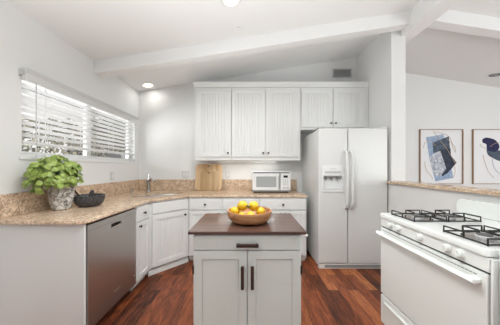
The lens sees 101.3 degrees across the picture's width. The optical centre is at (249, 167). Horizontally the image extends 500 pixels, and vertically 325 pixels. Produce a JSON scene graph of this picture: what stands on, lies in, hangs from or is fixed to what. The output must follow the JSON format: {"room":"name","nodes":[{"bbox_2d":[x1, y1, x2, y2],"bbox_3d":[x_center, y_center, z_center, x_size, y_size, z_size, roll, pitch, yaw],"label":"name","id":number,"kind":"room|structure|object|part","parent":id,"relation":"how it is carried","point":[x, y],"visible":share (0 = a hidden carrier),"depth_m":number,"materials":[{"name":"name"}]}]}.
{"room":"kitchen","nodes":[
{"label":"kitchen","id":0,"kind":"room"},
{"bbox_2d":[0,0,138,193],"bbox_3d":[-1.915,-0.020,0.665,0.130,2.620,6.530,0,0,0],"label":"wall","id":1,"kind":"structure","parent":0,"point":[24,42],"depth_m":1.80,"materials":[{"name":"white paint"}]},
{"bbox_2d":[0,179,139,218],"bbox_3d":[-1.838,0.288,2.436,0.020,0.176,1.982,0,0,0],"label":"backsplash","id":2,"kind":"structure","parent":1,"relation":"attached to","point":[12,204],"depth_m":1.78,"materials":[{"name":"beige stone"}]},
{"bbox_2d":[22,81,129,160],"bbox_3d":[-1.945,-0.438,2.482,0.050,0.685,1.635,0,0,0],"label":"window","id":3,"kind":"structure","parent":1,"relation":"in","point":[86,154],"depth_m":2.42,"materials":[{"name":"white plastic"}]},
{"bbox_2d":[19,68,138,156],"bbox_3d":[-1.844,-0.446,2.476,0.116,0.712,1.668,0,0,0],"label":"window blind","id":4,"kind":"object","parent":3,"relation":"attached to","point":[28,75],"visible":0.89,"depth_m":2.10,"materials":[{"name":"white plastic"}]},
{"bbox_3d":[-1.871,-0.475,1.850,0.061,0.530,0.008,0,0,0],"label":"ladder cord","id":5,"kind":"part","parent":4,"relation":"part of","materials":[{"name":"white fabric"}]},
{"bbox_3d":[-1.872,-0.208,2.480,0.052,0.027,1.612,0,0,0],"label":"rail","id":6,"kind":"part","parent":4,"relation":"part of","materials":[{"name":"white plastic"}]},
{"bbox_2d":[19,156,135,163],"bbox_3d":[-1.876,-0.079,2.482,0.068,0.033,1.675,0,0,0],"label":"sill","id":7,"kind":"structure","parent":1,"relation":"attached to","point":[20,157],"depth_m":2.27,"materials":[{"name":"white plastic"}]},
{"bbox_2d":[110,172,113,179],"bbox_3d":[-1.845,0.115,2.760,0.008,0.116,0.070,0,0,0],"label":"wall outlet","id":8,"kind":"object","parent":1,"relation":"attached to","point":[111,173],"visible":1,"depth_m":2.75,"materials":[{"name":"white plastic"}]},
{"bbox_2d":[98,249,383,324],"bbox_3d":[2.025,1.315,0.685,8.350,0.050,6.570,0,0,0],"label":"floor","id":9,"kind":"structure","parent":0,"point":[328,296],"depth_m":2.02,"materials":[{"name":"brown wood"}]},
{"bbox_2d":[0,224,85,324],"bbox_3d":[-1.518,0.849,1.484,0.657,0.883,0.018,0,0,0],"label":"end panel","id":10,"kind":"object","parent":9,"relation":"on","point":[43,267],"visible":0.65,"depth_m":1.48,"materials":[{"name":"white wood"}]},
{"bbox_2d":[86,208,135,324],"bbox_3d":[-1.478,0.855,1.815,0.613,0.870,0.632,0,0,0],"label":"dishwasher","id":11,"kind":"object","parent":9,"relation":"on","point":[110,240],"visible":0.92,"depth_m":1.71,"materials":[{"name":"silver metal"}]},
{"bbox_2d":[129,203,148,290],"bbox_3d":[-1.476,0.849,2.275,0.668,0.883,0.275,0,0,0],"label":"base cabinet","id":12,"kind":"object","parent":9,"relation":"on","point":[142,211],"visible":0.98,"depth_m":2.25,"materials":[{"name":"white wood"}]},
{"bbox_3d":[-1.181,0.501,2.275,0.018,0.147,0.251,0,0,0],"label":"drawer","id":13,"kind":"part","parent":12,"relation":"part of","materials":[{"name":"white wood"}]},
{"bbox_3d":[-1.180,0.892,2.275,0.020,0.605,0.251,0,0,0],"label":"door","id":14,"kind":"part","parent":12,"relation":"part of","materials":[{"name":"white wood"}]},
{"bbox_2d":[146,197,188,275],"bbox_3d":[-1.335,0.849,2.887,0.996,0.883,0.940,0,0,-3],"label":"base cabinet","id":15,"kind":"object","parent":9,"relation":"on","point":[168,219],"visible":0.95,"depth_m":2.58,"materials":[{"name":"white wood"}]},
{"bbox_3d":[-1.004,0.885,2.604,0.020,0.620,0.453,0,0,43],"label":"door","id":16,"kind":"part","parent":15,"relation":"part of","materials":[{"name":"white wood"}]},
{"bbox_2d":[189,197,221,259],"bbox_3d":[-0.601,0.849,3.081,0.455,0.883,0.658,0,0,0],"label":"base cabinet","id":17,"kind":"object","parent":9,"relation":"on","point":[198,206],"visible":0.43,"depth_m":2.78,"materials":[{"name":"white wood"}]},
{"bbox_3d":[-0.601,0.501,2.791,0.431,0.147,0.018,0,0,0],"label":"drawer","id":18,"kind":"part","parent":17,"relation":"part of","materials":[{"name":"white wood"}]},
{"bbox_3d":[-0.601,0.892,2.790,0.431,0.605,0.020,0,0,0],"label":"door","id":19,"kind":"part","parent":17,"relation":"part of","materials":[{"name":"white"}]},
{"bbox_2d":[222,197,258,212],"bbox_3d":[-0.121,0.849,3.081,0.500,0.883,0.658,0,0,0],"label":"base cabinet","id":20,"kind":"object","parent":9,"relation":"on","point":[227,202],"visible":0.09,"depth_m":2.78,"materials":[{"name":"white wood"}]},
{"bbox_3d":[-0.121,0.501,2.791,0.476,0.147,0.018,0,0,0],"label":"drawer","id":21,"kind":"part","parent":20,"relation":"part of","materials":[{"name":"white wood"}]},
{"bbox_2d":[188,213,307,324],"bbox_3d":[0.004,0.833,1.438,0.731,0.914,0.491,0,0,0],"label":"kitchen island","id":22,"kind":"object","parent":9,"relation":"on","point":[243,274],"visible":0.98,"depth_m":1.22,"materials":[{"name":"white wood"}]},
{"bbox_3d":[-0.173,0.836,1.226,0.316,0.678,0.017,0,0,0],"label":"door","id":23,"kind":"part","parent":22,"relation":"part of","materials":[{"name":"white paint"}]},
{"bbox_3d":[-0.042,0.646,1.205,0.018,0.137,0.026,0,0,0],"label":"handle","id":24,"kind":"part","parent":22,"relation":"part of","materials":[{"name":"brown metal"}]},
{"bbox_3d":[-0.013,0.447,1.226,0.636,0.090,0.017,0,0,0],"label":"drawer","id":25,"kind":"part","parent":22,"relation":"part of","materials":[{"name":"white paint"}]},
{"bbox_3d":[-0.012,0.457,1.205,0.130,0.023,0.026,0,0,0],"label":"handle","id":26,"kind":"part","parent":22,"relation":"part of","materials":[{"name":"brown metal"}]},
{"bbox_2d":[227,206,271,224],"bbox_3d":[0.000,0.335,1.430,0.311,0.080,0.311,0,0,0],"label":"fruit bowl","id":27,"kind":"object","parent":22,"relation":"on","point":[241,219],"visible":0.82,"depth_m":1.30,"materials":[{"name":"brown wood"}]},
{"bbox_2d":[230,207,239,213],"bbox_3d":[-0.100,0.305,1.425,0.066,0.064,0.063,0,0,0],"label":"lemon","id":28,"kind":"object","parent":27,"relation":"in","point":[235,210],"visible":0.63,"depth_m":1.40,"materials":[{"name":"yellow food"}]},
{"bbox_2d":[237,201,246,210],"bbox_3d":[-0.049,0.266,1.425,0.076,0.069,0.069,0,0,0],"label":"lemon","id":29,"kind":"object","parent":27,"relation":"in","point":[241,205],"visible":0.97,"depth_m":1.40,"materials":[{"name":"yellow food"}]},
{"bbox_2d":[249,201,258,210],"bbox_3d":[0.029,0.269,1.430,0.070,0.068,0.071,0,0,0],"label":"lemon","id":30,"kind":"object","parent":27,"relation":"in","point":[253,205],"visible":0.98,"depth_m":1.41,"materials":[{"name":"yellow food"}]},
{"bbox_2d":[256,207,265,213],"bbox_3d":[0.078,0.307,1.425,0.069,0.061,0.061,0,0,0],"label":"lemon","id":31,"kind":"object","parent":27,"relation":"in","point":[260,210],"visible":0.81,"depth_m":1.40,"materials":[{"name":"yellow food"}]},
{"bbox_3d":[0.017,0.646,1.205,0.018,0.137,0.026,0,0,0],"label":"handle","id":32,"kind":"part","parent":22,"relation":"part of","materials":[{"name":"brown metal"}]},
{"bbox_3d":[0.146,0.836,1.226,0.316,0.678,0.017,0,0,0],"label":"door","id":33,"kind":"part","parent":22,"relation":"part of","materials":[{"name":"white paint"}]},
{"bbox_2d":[259,197,305,259],"bbox_3d":[0.454,0.849,3.081,0.646,0.883,0.658,0,0,0],"label":"base cabinet","id":34,"kind":"object","parent":9,"relation":"on","point":[296,206],"visible":0.24,"depth_m":2.78,"materials":[{"name":"white wood"}]},
{"bbox_2d":[0,190,306,224],"bbox_3d":[-0.531,0.391,2.437,2.633,0.030,1.983,0,0,0],"label":"countertop","id":35,"kind":"structure","parent":34,"relation":"on","point":[114,204],"depth_m":2.03,"materials":[{"name":"beige stone"}]},
{"bbox_2d":[22,155,83,209],"bbox_3d":[-1.677,0.132,1.791,0.312,0.486,0.471,0,0,0],"label":"potted plant","id":36,"kind":"object","parent":35,"relation":"on","point":[60,179],"visible":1,"depth_m":1.72,"materials":[{"name":"green plant"}]},
{"bbox_3d":[-1.695,0.250,1.850,0.182,0.250,0.182,0,0,0],"label":"pot","id":37,"kind":"part","parent":36,"relation":"part of","materials":[{"name":"white stone"}]},
{"bbox_2d":[73,193,104,206],"bbox_3d":[-1.560,0.321,2.000,0.252,0.108,0.252,0,0,0],"label":"mortar","id":38,"kind":"object","parent":35,"relation":"on","point":[83,200],"visible":0.96,"depth_m":1.92,"materials":[{"name":"black stone"}]},
{"bbox_2d":[146,174,155,191],"bbox_3d":[-1.505,0.239,3.131,0.258,0.271,0.075,0,0,40],"label":"faucet","id":39,"kind":"object","parent":35,"relation":"on","point":[148,180],"visible":1,"depth_m":3.17,"materials":[{"name":"silver metal"}]},
{"bbox_2d":[136,194,175,197],"bbox_3d":[-1.262,0.498,2.855,0.402,0.184,0.742,0,0,44],"label":"sink","id":40,"kind":"object","parent":35,"relation":"in","point":[164,194],"visible":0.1,"depth_m":3.02,"materials":[{"name":"silver metal"}]},
{"bbox_2d":[195,164,221,189],"bbox_3d":[-0.668,0.158,3.363,0.438,0.434,0.070,0,0,0],"label":"cutting board","id":41,"kind":"object","parent":35,"relation":"on","point":[200,167],"visible":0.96,"depth_m":3.37,"materials":[{"name":"brown wood"}]},
{"bbox_2d":[200,171,217,190],"bbox_3d":[-0.652,0.216,3.309,0.285,0.317,0.058,0,0,0],"label":"cutting board","id":42,"kind":"object","parent":35,"relation":"on","point":[208,182],"visible":1,"depth_m":3.30,"materials":[{"name":"brown wood"}]},
{"bbox_2d":[252,171,290,192],"bbox_3d":[0.324,0.217,3.185,0.562,0.316,0.420,0,0,0],"label":"microwave","id":43,"kind":"object","parent":35,"relation":"on","point":[262,181],"visible":1,"depth_m":3.02,"materials":[{"name":"white plastic"}]},
{"bbox_3d":[0.243,0.214,3.020,0.396,0.242,0.024,0,0,0],"label":"door","id":44,"kind":"part","parent":43,"relation":"part of","materials":[{"name":"white plastic"}]},
{"bbox_3d":[0.529,0.214,3.021,0.148,0.242,0.022,0,0,0],"label":"control panel","id":45,"kind":"part","parent":43,"relation":"part of","materials":[{"name":"white plastic"}]},
{"bbox_3d":[0.454,0.501,2.791,0.622,0.147,0.018,0,0,0],"label":"drawer","id":46,"kind":"part","parent":34,"relation":"part of","materials":[{"name":"white wood"}]},
{"bbox_3d":[0.611,0.892,2.790,0.309,0.605,0.020,0,0,0],"label":"door","id":47,"kind":"part","parent":34,"relation":"part of","materials":[{"name":"white wood"}]},
{"bbox_2d":[303,127,386,268],"bbox_3d":[1.315,0.384,2.964,0.880,1.812,0.872,0,0,0],"label":"refrigerator","id":48,"kind":"object","parent":9,"relation":"on","point":[345,170],"visible":0.98,"depth_m":2.60,"materials":[{"name":"white metal"}]},
{"bbox_2d":[317,128,348,262],"bbox_3d":[1.060,0.361,2.598,0.370,1.722,0.140,0,0,0],"label":"freezer","id":49,"kind":"object","parent":48,"relation":"in","point":[332,143],"depth_m":2.60,"materials":[{"name":"white metal"}]},
{"bbox_2d":[347,128,386,262],"bbox_3d":[1.504,0.361,2.598,0.502,1.722,0.140,0,0,0],"label":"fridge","id":50,"kind":"object","parent":48,"relation":"in","point":[366,147],"depth_m":2.60,"materials":[{"name":"white metal"}]},
{"bbox_2d":[376,199,499,324],"bbox_3d":[1.383,0.770,1.294,0.705,1.040,0.774,0,0,0],"label":"gas range","id":51,"kind":"object","parent":9,"relation":"on","point":[437,268],"visible":1,"depth_m":1.23,"materials":[{"name":"white metal"}]},
{"bbox_3d":[1.060,0.436,1.558,0.032,0.050,0.050,0,0,0],"label":"knob","id":52,"kind":"part","parent":51,"relation":"part of","materials":[{"name":"white plastic"}]},
{"bbox_3d":[1.067,1.080,1.300,0.013,0.030,0.660,0,0,0],"label":"handle","id":53,"kind":"part","parent":51,"relation":"part of","materials":[{"name":"white metal"}]},
{"bbox_3d":[1.060,0.436,1.475,0.032,0.050,0.050,0,0,0],"label":"knob","id":54,"kind":"part","parent":51,"relation":"part of","materials":[{"name":"white plastic"}]},
{"bbox_3d":[1.091,1.141,1.300,0.038,0.227,0.758,0,0,0],"label":"drawer","id":55,"kind":"part","parent":51,"relation":"part of","materials":[{"name":"white metal"}]},
{"bbox_2d":[403,215,432,219],"bbox_3d":[1.215,0.366,1.485,0.176,0.004,0.176,0,0,0],"label":"burner","id":56,"kind":"object","parent":51,"relation":"on","point":[411,217],"depth_m":1.47,"materials":[{"name":"silver metal"}]},
{"bbox_3d":[1.060,0.436,1.289,0.032,0.050,0.050,0,0,0],"label":"knob","id":57,"kind":"part","parent":51,"relation":"part of","materials":[{"name":"white plastic"}]},
{"bbox_3d":[1.052,0.526,1.310,0.043,0.024,0.730,0,0,0],"label":"handle","id":58,"kind":"part","parent":51,"relation":"part of","materials":[{"name":"white metal"}]},
{"bbox_3d":[1.091,0.750,1.302,0.038,0.530,0.755,0,0,0],"label":"oven door","id":59,"kind":"part","parent":51,"relation":"part of","materials":[{"name":"white metal"}]},
{"bbox_3d":[1.092,0.441,1.300,0.036,0.069,0.760,0,0,0],"label":"control panel","id":60,"kind":"part","parent":51,"relation":"part of","materials":[{"name":"white metal"}]},
{"bbox_2d":[380,213,499,256],"bbox_3d":[1.399,0.386,1.300,0.673,0.036,0.762,0,0,0],"label":"cooktop","id":61,"kind":"object","parent":51,"relation":"in","point":[471,243],"depth_m":1.24,"materials":[{"name":"white metal"}]},
{"bbox_3d":[1.060,0.436,1.112,0.032,0.050,0.050,0,0,0],"label":"knob","id":62,"kind":"part","parent":51,"relation":"part of","materials":[{"name":"white plastic"}]},
{"bbox_2d":[435,215,463,219],"bbox_3d":[1.445,0.366,1.485,0.176,0.004,0.176,0,0,0],"label":"burner","id":63,"kind":"object","parent":51,"relation":"on","point":[437,216],"depth_m":1.47,"materials":[{"name":"silver metal"}]},
{"bbox_3d":[1.060,0.436,1.042,0.032,0.050,0.050,0,0,0],"label":"knob","id":64,"kind":"part","parent":51,"relation":"part of","materials":[{"name":"white plastic"}]},
{"bbox_2d":[460,233,499,243],"bbox_3d":[1.215,0.366,1.060,0.176,0.004,0.176,0,0,0],"label":"burner","id":65,"kind":"object","parent":51,"relation":"on","point":[474,236],"depth_m":1.04,"materials":[{"name":"silver metal"}]},
{"bbox_3d":[1.215,0.358,1.060,0.072,0.016,0.072,0,0,0],"label":"burner","id":66,"kind":"part","parent":51,"relation":"part of","materials":[{"name":"grey metal"}]},
{"bbox_3d":[1.134,0.835,0.912,0.112,0.850,0.010,0,0,0],"label":"trim","id":67,"kind":"part","parent":51,"relation":"part of","materials":[{"name":"white metal"}]},
{"bbox_2d":[499,253,499,324],"bbox_3d":[1.401,0.833,0.605,0.638,0.915,0.600,0,0,0],"label":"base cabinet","id":68,"kind":"object","parent":9,"relation":"on","point":[499,253],"visible":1,"depth_m":0.90,"materials":[{"name":"white"}]},
{"bbox_2d":[139,57,356,192],"bbox_3d":[-0.075,-0.293,3.480,3.790,3.167,0.100,0,0,0],"label":"wall","id":69,"kind":"structure","parent":0,"point":[167,114],"depth_m":3.43,"materials":[{"name":"white paint"}]},
{"bbox_2d":[182,171,188,177],"bbox_3d":[-1.070,0.118,3.425,0.116,0.116,0.008,0,0,0],"label":"wall outlet","id":70,"kind":"object","parent":69,"relation":"attached to","point":[185,174],"visible":1,"depth_m":3.42,"materials":[{"name":"white plastic"}]},
{"bbox_2d":[195,88,231,160],"bbox_3d":[-0.548,-0.658,3.240,0.552,1.103,0.376,0,0,0],"label":"upper cabinet","id":71,"kind":"object","parent":69,"relation":"attached to","point":[213,106],"visible":0.96,"depth_m":3.09,"materials":[{"name":"white wood"}]},
{"bbox_2d":[193,82,368,87],"bbox_3d":[0.471,-1.248,3.248,2.651,0.073,0.356,0,0,0],"label":"crown molding","id":72,"kind":"structure","parent":71,"relation":"on","point":[196,84],"depth_m":3.08,"materials":[{"name":"white wood"}]},
{"bbox_2d":[140,179,296,189],"bbox_3d":[-0.521,0.288,3.418,2.612,0.176,0.020,0,0,0],"label":"backsplash","id":73,"kind":"structure","parent":69,"relation":"attached to","point":[160,184],"depth_m":3.41,"materials":[{"name":"beige stone"}]},
{"bbox_2d":[225,171,229,177],"bbox_3d":[-0.366,0.118,3.425,0.070,0.116,0.008,0,0,0],"label":"wall outlet","id":74,"kind":"object","parent":69,"relation":"attached to","point":[227,173],"visible":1,"depth_m":3.42,"materials":[{"name":"white plastic"}]},
{"bbox_2d":[232,88,299,160],"bbox_3d":[0.250,-0.658,3.240,1.040,1.103,0.376,0,0,0],"label":"upper cabinet","id":75,"kind":"object","parent":69,"relation":"attached to","point":[265,121],"visible":0.99,"depth_m":3.09,"materials":[{"name":"white wood"}]},
{"bbox_2d":[218,161,275,161],"bbox_3d":[-0.040,-0.096,3.260,0.920,0.020,0.060,0,0,0],"label":"light","id":76,"kind":"object","parent":75,"relation":"attached to","point":[218,161],"visible":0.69,"depth_m":3.23,"materials":[{"name":"white plastic"}]},
{"bbox_3d":[-0.013,-0.667,3.090,0.503,1.015,0.020,0,0,0],"label":"door","id":77,"kind":"part","parent":75,"relation":"part of","materials":[{"name":"white wood"}]},
{"bbox_3d":[0.494,-0.667,3.090,0.495,1.015,0.020,0,0,0],"label":"door","id":78,"kind":"part","parent":75,"relation":"part of","materials":[{"name":"white wood"}]},
{"bbox_2d":[300,88,367,132],"bbox_3d":[1.284,-0.891,3.240,1.025,0.638,0.376,0,0,0],"label":"upper cabinet","id":79,"kind":"object","parent":69,"relation":"attached to","point":[347,108],"visible":0.95,"depth_m":3.09,"materials":[{"name":"white wood"}]},
{"bbox_3d":[1.020,-0.890,3.090,0.464,0.570,0.020,0,0,0],"label":"door","id":80,"kind":"part","parent":79,"relation":"part of","materials":[{"name":"white wood"}]},
{"bbox_3d":[1.496,-0.890,3.090,0.468,0.570,0.020,0,0,0],"label":"door","id":81,"kind":"part","parent":79,"relation":"part of","materials":[{"name":"white wood"}]},
{"bbox_2d":[332,69,351,77],"bbox_3d":[1.545,-1.575,3.423,0.320,0.150,0.012,0,0,0],"label":"air vent","id":82,"kind":"object","parent":69,"relation":"in","point":[336,73],"visible":1,"depth_m":3.42,"materials":[{"name":"grey metal"}]},
{"bbox_2d":[6,0,499,91],"bbox_3d":[2.025,-1.585,0.685,8.350,0.750,6.570,0,0,0],"label":"ceiling","id":83,"kind":"structure","parent":0,"point":[99,29],"depth_m":2.31,"materials":[{"name":"white paint"}]},
{"bbox_2d":[141,82,154,87],"bbox_3d":[-1.610,-1.304,3.250,0.193,0.037,0.195,0,0,6],"label":"recessed light","id":84,"kind":"object","parent":83,"relation":"in","point":[146,84],"visible":1,"depth_m":3.24,"materials":[{"name":"white plastic"}]},
{"bbox_2d":[220,0,240,7],"bbox_3d":[-0.168,-1.531,1.868,0.193,0.037,0.195,0,0,6],"label":"recessed light","id":85,"kind":"object","parent":83,"relation":"in","point":[226,3],"visible":1,"depth_m":1.91,"materials":[{"name":"white plastic"}]},
{"bbox_2d":[233,27,240,32],"bbox_3d":[-0.136,-1.528,2.280,0.085,0.032,0.086,0,0,6],"label":"sprinkler cover","id":86,"kind":"object","parent":83,"relation":"attached to","point":[237,29],"visible":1,"depth_m":2.27,"materials":[{"name":"white paint"}]},
{"bbox_2d":[94,11,410,77],"bbox_3d":[0.040,-1.504,2.500,3.780,0.766,0.120,0,0,0],"label":"cross beam","id":87,"kind":"structure","parent":83,"relation":"attached to","point":[393,22],"depth_m":2.44,"materials":[{"name":"white paint"}]},
{"bbox_2d":[401,0,459,42],"bbox_3d":[2.009,-1.770,0.585,0.183,0.220,6.370,0,0,0],"label":"ridge beam","id":88,"kind":"structure","parent":83,"relation":"attached to","point":[425,12],"depth_m":2.29,"materials":[{"name":"white paint"}]},
{"bbox_2d":[427,10,499,38],"bbox_3d":[4.145,-1.473,2.440,4.110,0.826,0.120,0,0,0],"label":"beam","id":89,"kind":"structure","parent":83,"relation":"attached to","point":[454,21],"depth_m":2.38,"materials":[{"name":"white paint"}]},
{"bbox_2d":[486,72,499,77],"bbox_3d":[4.090,-1.543,3.420,0.194,0.038,0.196,0,0,7],"label":"recessed light","id":90,"kind":"object","parent":83,"relation":"in","point":[495,74],"visible":1,"depth_m":3.42,"materials":[{"name":"white plastic"}]},
{"bbox_2d":[357,30,499,212],"bbox_3d":[1.875,-0.303,0.610,0.210,3.185,6.420,0,0,0],"label":"wall","id":91,"kind":"structure","parent":0,"point":[382,64],"depth_m":2.60,"materials":[{"name":"white paint"}]},
{"bbox_2d":[386,181,499,195],"bbox_3d":[1.850,0.184,0.049,0.230,0.030,5.097,0,0,0],"label":"bar ledge","id":92,"kind":"object","parent":91,"relation":"on","point":[478,190],"visible":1,"depth_m":1.81,"materials":[{"name":"beige stone"}]},
{"bbox_2d":[406,73,499,188],"bbox_3d":[4.075,-0.300,3.820,4.250,3.180,0.100,0,0,0],"label":"wall","id":93,"kind":"structure","parent":0,"point":[431,102],"depth_m":3.77,"materials":[{"name":"white paint"}]},
{"bbox_2d":[419,129,463,183],"bbox_3d":[3.511,-0.200,3.753,0.790,1.000,0.030,0,0,0],"label":"framed picture","id":94,"kind":"object","parent":93,"relation":"attached to","point":[441,151],"visible":0.97,"depth_m":3.76,"materials":[{"name":"paper"}]},
{"bbox_3d":[3.493,-0.178,3.764,0.502,0.867,0.001,0,0,0],"label":"blue panel","id":95,"kind":"part","parent":94,"relation":"part of","materials":[{"name":"blue paper"}]},
{"bbox_2d":[472,129,499,183],"bbox_3d":[4.480,-0.200,3.753,0.790,1.000,0.030,0,0,0],"label":"framed picture","id":96,"kind":"object","parent":93,"relation":"attached to","point":[485,142],"visible":1,"depth_m":3.76,"materials":[{"name":"white paper"}]},
{"label":"outside","id":97,"kind":"structure","parent":0,"visible":0},
{"bbox_3d":[-8.080,1.490,6.000,11.840,0.100,20.000,0,0,0],"label":"ground","id":98,"kind":"structure","parent":97,"visible":0},
{"bbox_2d":[22,93,118,156],"bbox_3d":[-7.093,-0.435,6.000,0.215,3.750,20.000,0,0,0],"label":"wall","id":99,"kind":"structure","parent":98,"relation":"on","point":[26,139],"depth_m":7.32,"materials":[{"name":"white"}]},
{"bbox_2d":[22,118,125,156],"bbox_3d":[-4.300,0.152,5.349,0.531,2.562,8.379,0,0,0],"label":"hedge","id":100,"kind":"object","parent":98,"relation":"on","point":[50,149],"visible":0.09,"depth_m":4.59,"materials":[{"name":"green plant"}]},
{"bbox_2d":[91,112,125,151],"bbox_3d":[-5.894,-0.671,9.626,1.875,4.239,3.461,0,0,0],"label":"tree","id":101,"kind":"object","parent":98,"relation":"on","point":[93,112],"visible":0.09,"depth_m":8.55,"materials":[{"name":"green plant"}]},
{"bbox_2d":[107,152,125,158],"bbox_3d":[-3.750,0.500,5.920,0.440,1.880,0.520,0,0,0],"label":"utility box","id":102,"kind":"object","parent":98,"relation":"on","point":[111,155],"visible":0.16,"depth_m":5.68,"materials":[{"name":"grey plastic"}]}
]}

